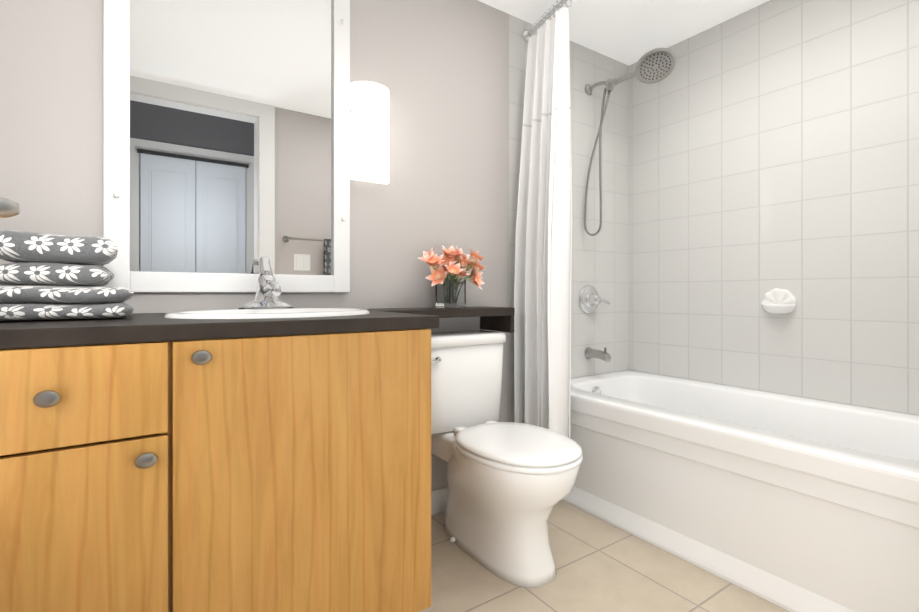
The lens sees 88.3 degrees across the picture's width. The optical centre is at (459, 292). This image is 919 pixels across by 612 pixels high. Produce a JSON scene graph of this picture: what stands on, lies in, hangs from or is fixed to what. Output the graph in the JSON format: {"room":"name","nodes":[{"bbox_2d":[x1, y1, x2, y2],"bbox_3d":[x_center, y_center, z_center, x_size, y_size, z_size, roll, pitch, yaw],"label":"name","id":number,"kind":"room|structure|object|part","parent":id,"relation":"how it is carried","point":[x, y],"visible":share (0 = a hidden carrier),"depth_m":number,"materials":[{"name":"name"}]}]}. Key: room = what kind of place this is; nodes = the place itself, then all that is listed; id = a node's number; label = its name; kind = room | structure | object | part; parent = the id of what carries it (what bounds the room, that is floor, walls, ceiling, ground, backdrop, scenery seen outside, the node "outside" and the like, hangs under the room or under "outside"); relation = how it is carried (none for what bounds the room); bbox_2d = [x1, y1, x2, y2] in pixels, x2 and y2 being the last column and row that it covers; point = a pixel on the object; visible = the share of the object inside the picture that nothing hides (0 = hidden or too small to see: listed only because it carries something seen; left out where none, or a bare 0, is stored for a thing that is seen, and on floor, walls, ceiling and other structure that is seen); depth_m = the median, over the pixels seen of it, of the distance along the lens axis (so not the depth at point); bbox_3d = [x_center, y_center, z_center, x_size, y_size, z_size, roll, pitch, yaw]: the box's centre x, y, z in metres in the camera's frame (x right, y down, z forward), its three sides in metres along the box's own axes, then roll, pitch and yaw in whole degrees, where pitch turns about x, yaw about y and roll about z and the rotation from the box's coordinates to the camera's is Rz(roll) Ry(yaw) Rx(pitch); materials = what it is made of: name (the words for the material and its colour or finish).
{"room":"bathroom","nodes":[
{"label":"bathroom","id":0,"kind":"room"},
{"bbox_2d":[0,0,508,490],"bbox_3d":[-0.564,-0.193,1.770,1.870,2.270,0.100,0,0,-34],"label":"wall","id":1,"kind":"structure","parent":0,"point":[439,69],"depth_m":1.90,"materials":[{"name":"grey paint"}]},
{"bbox_2d":[103,0,349,292],"bbox_3d":[-0.722,-0.629,1.576,0.744,1.258,0.041,0,0,-34],"label":"mirror","id":2,"kind":"object","parent":1,"relation":"attached to","point":[226,145],"visible":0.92,"depth_m":1.56,"materials":[{"name":"clear glass"}]},
{"bbox_2d":[350,81,389,183],"bbox_3d":[-0.335,-0.613,1.819,0.164,0.360,0.073,0,0,-34],"label":"sconce","id":3,"kind":"object","parent":1,"relation":"attached to","point":[369,131],"visible":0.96,"depth_m":1.78,"materials":[{"name":"white glass"}]},
{"bbox_2d":[431,487,446,514],"bbox_3d":[-0.092,0.893,2.022,0.805,0.100,0.012,0,0,-34],"label":"baseboard","id":4,"kind":"structure","parent":1,"relation":"attached to","point":[438,500],"depth_m":2.02,"materials":[{"name":"white"}]},
{"bbox_2d":[509,14,628,422],"bbox_3d":[0.626,-0.192,2.579,1.010,2.270,0.100,0,0,-34],"label":"wall tile","id":5,"kind":"structure","parent":0,"point":[600,262],"depth_m":2.59,"materials":[{"name":"white tile"}]},
{"bbox_2d":[514,0,571,437],"bbox_3d":[0.708,-0.330,1.655,0.184,1.915,1.519,0,0,-34],"label":"shower curtain","id":6,"kind":"object","parent":5,"relation":"attached to","point":[542,321],"visible":0.96,"depth_m":2.07,"materials":[{"name":"white fabric"}]},
{"bbox_2d":[579,285,609,313],"bbox_3d":[0.732,0.038,2.547,0.185,0.156,0.071,0,0,-34],"label":"shower valve","id":7,"kind":"object","parent":5,"relation":"attached to","point":[590,299],"visible":1,"depth_m":2.54,"materials":[{"name":"silver metal"}]},
{"bbox_2d":[585,347,610,361],"bbox_3d":[0.739,0.325,2.511,0.060,0.076,0.138,0,0,-34],"label":"tub spout","id":8,"kind":"object","parent":5,"relation":"attached to","point":[604,355],"visible":1,"depth_m":2.49,"materials":[{"name":"silver metal"}]},
{"bbox_2d":[584,48,675,235],"bbox_3d":[0.840,-0.715,2.372,0.178,0.834,0.482,0,0,-34],"label":"shower head","id":9,"kind":"object","parent":5,"relation":"attached to","point":[655,65],"visible":1,"depth_m":2.32},
{"bbox_2d":[423,500,788,611],"bbox_3d":[0.510,0.972,0.553,3.480,0.060,3.320,0,0,-34],"label":"floor","id":10,"kind":"structure","parent":0,"point":[601,565],"depth_m":1.54,"materials":[{"name":"tile"}]},
{"bbox_2d":[0,308,514,611],"bbox_3d":[-0.369,0.518,1.436,1.612,0.848,0.664,0,0,-34],"label":"bathroom vanity","id":11,"kind":"object","parent":10,"relation":"on","point":[266,449],"depth_m":0.98,"materials":[{"name":"brown wood"}]},
{"bbox_3d":[-0.712,0.183,0.818,0.037,0.030,0.028,0,0,-34],"label":"knob","id":12,"kind":"part","parent":11,"relation":"part of","materials":[{"name":"grey metal"}]},
{"bbox_3d":[-0.724,0.561,0.838,0.353,0.561,0.020,0,0,-34],"label":"door","id":13,"kind":"part","parent":11,"relation":"part of","materials":[{"name":"brown wood"}]},
{"bbox_3d":[-0.724,0.186,0.838,0.353,0.177,0.020,0,0,-34],"label":"drawer","id":14,"kind":"part","parent":11,"relation":"part of","materials":[{"name":"brown wood"}]},
{"bbox_3d":[-0.595,0.317,0.897,0.037,0.030,0.028,0,0,-34],"label":"knob","id":15,"kind":"part","parent":11,"relation":"part of","materials":[{"name":"grey metal"}]},
{"bbox_3d":[-0.518,0.130,0.949,0.037,0.030,0.028,0,0,-34],"label":"knob","id":16,"kind":"part","parent":11,"relation":"part of","materials":[{"name":"grey metal"}]},
{"bbox_2d":[0,308,439,339],"bbox_3d":[-0.638,0.079,1.269,0.980,0.033,0.638,0,0,-34],"label":"countertop","id":17,"kind":"structure","parent":11,"relation":"on","point":[132,324],"depth_m":1.06,"materials":[{"name":"black stone"}]},
{"bbox_2d":[0,230,133,320],"bbox_3d":[-0.951,-0.037,1.120,0.297,0.197,0.277,0,0,-34],"label":"towels","id":18,"kind":"object","parent":17,"relation":"on","point":[60,264],"visible":1,"depth_m":1.04,"materials":[{"name":"grey fabric"}]},
{"bbox_2d":[238,256,293,308],"bbox_3d":[-0.601,-0.034,1.503,0.172,0.173,0.191,0,0,-34],"label":"faucet","id":19,"kind":"object","parent":17,"relation":"on","point":[268,291],"depth_m":1.52,"materials":[{"name":"silver metal"}]},
{"bbox_2d":[164,308,369,318],"bbox_3d":[-0.517,0.110,1.336,0.540,0.195,0.410,0,0,-34],"label":"sink","id":20,"kind":"object","parent":17,"relation":"in","point":[243,313],"depth_m":1.24,"materials":[{"name":"white ceramic"}]},
{"bbox_3d":[-0.326,0.470,1.109,0.594,0.744,0.020,0,0,-34],"label":"door","id":21,"kind":"part","parent":11,"relation":"part of","materials":[{"name":"brown wood"}]},
{"bbox_2d":[418,245,486,307],"bbox_3d":[-0.030,-0.066,1.943,0.321,0.255,0.203,0,0,-34],"label":"flower vase","id":22,"kind":"object","parent":11,"relation":"on","point":[451,293],"visible":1,"depth_m":1.91,"materials":[{"name":"clear glass"}]},
{"bbox_2d":[431,330,582,587],"bbox_3d":[0.121,0.554,1.734,0.416,0.776,0.726,0,0,-34],"label":"toilet","id":23,"kind":"object","parent":10,"relation":"on","point":[510,485],"visible":0.79,"depth_m":1.61,"materials":[{"name":"white ceramic"}]},
{"bbox_3d":[-0.097,0.255,1.754,0.078,0.029,0.028,0,0,-34],"label":"handle","id":24,"kind":"part","parent":23,"relation":"part of","materials":[{"name":"silver metal"}]},
{"bbox_3d":[-0.012,0.376,1.944,0.384,0.333,0.193,0,0,-34],"label":"tank","id":25,"kind":"part","parent":23,"relation":"part of","materials":[{"name":"white ceramic"}]},
{"bbox_3d":[-0.011,0.188,1.942,0.400,0.042,0.202,0,0,-34],"label":"lid","id":26,"kind":"part","parent":23,"relation":"part of","materials":[{"name":"white ceramic"}]},
{"bbox_3d":[0.193,0.522,1.642,0.376,0.044,0.492,0,0,-34],"label":"seat","id":27,"kind":"part","parent":23,"relation":"part of","materials":[{"name":"white plastic"}]},
{"bbox_2d":[561,370,918,611],"bbox_3d":[1.093,0.697,1.915,0.780,0.490,1.518,0,0,-34],"label":"bathtub","id":28,"kind":"object","parent":10,"relation":"on","point":[789,503],"visible":0.96,"depth_m":1.59,"materials":[{"name":"white ceramic"}]},
{"bbox_2d":[478,0,768,65],"bbox_3d":[0.399,-1.368,1.252,2.880,0.080,2.040,0,0,-34],"label":"ceiling","id":29,"kind":"structure","parent":0,"point":[628,32],"depth_m":2.29,"materials":[{"name":"white paint"}]},
{"bbox_2d":[629,0,918,415],"bbox_3d":[1.576,-0.192,1.992,0.100,2.270,1.940,0,0,-34],"label":"wall tiles","id":30,"kind":"structure","parent":0,"point":[773,144],"depth_m":2.10,"materials":[{"name":"white tile"}]},
{"bbox_2d":[761,288,796,313],"bbox_3d":[1.403,0.039,2.099,0.063,0.115,0.140,0,0,-34],"label":"soap dish","id":31,"kind":"object","parent":30,"relation":"attached to","point":[778,301],"visible":1,"depth_m":2.09,"materials":[{"name":"white ceramic"}]},
{"bbox_3d":[-0.723,-0.193,0.428,0.100,2.270,1.940,0,0,-34],"label":"wall","id":32,"kind":"structure","parent":0,"visible":0},
{"bbox_2d":[0,197,19,217],"bbox_3d":[-0.554,-0.089,0.449,0.201,0.060,0.060,0,0,-34],"label":"towel bar","id":33,"kind":"object","parent":32,"relation":"attached to","point":[9,208],"visible":1,"depth_m":0.50,"materials":[{"name":"silver metal"}]}
]}

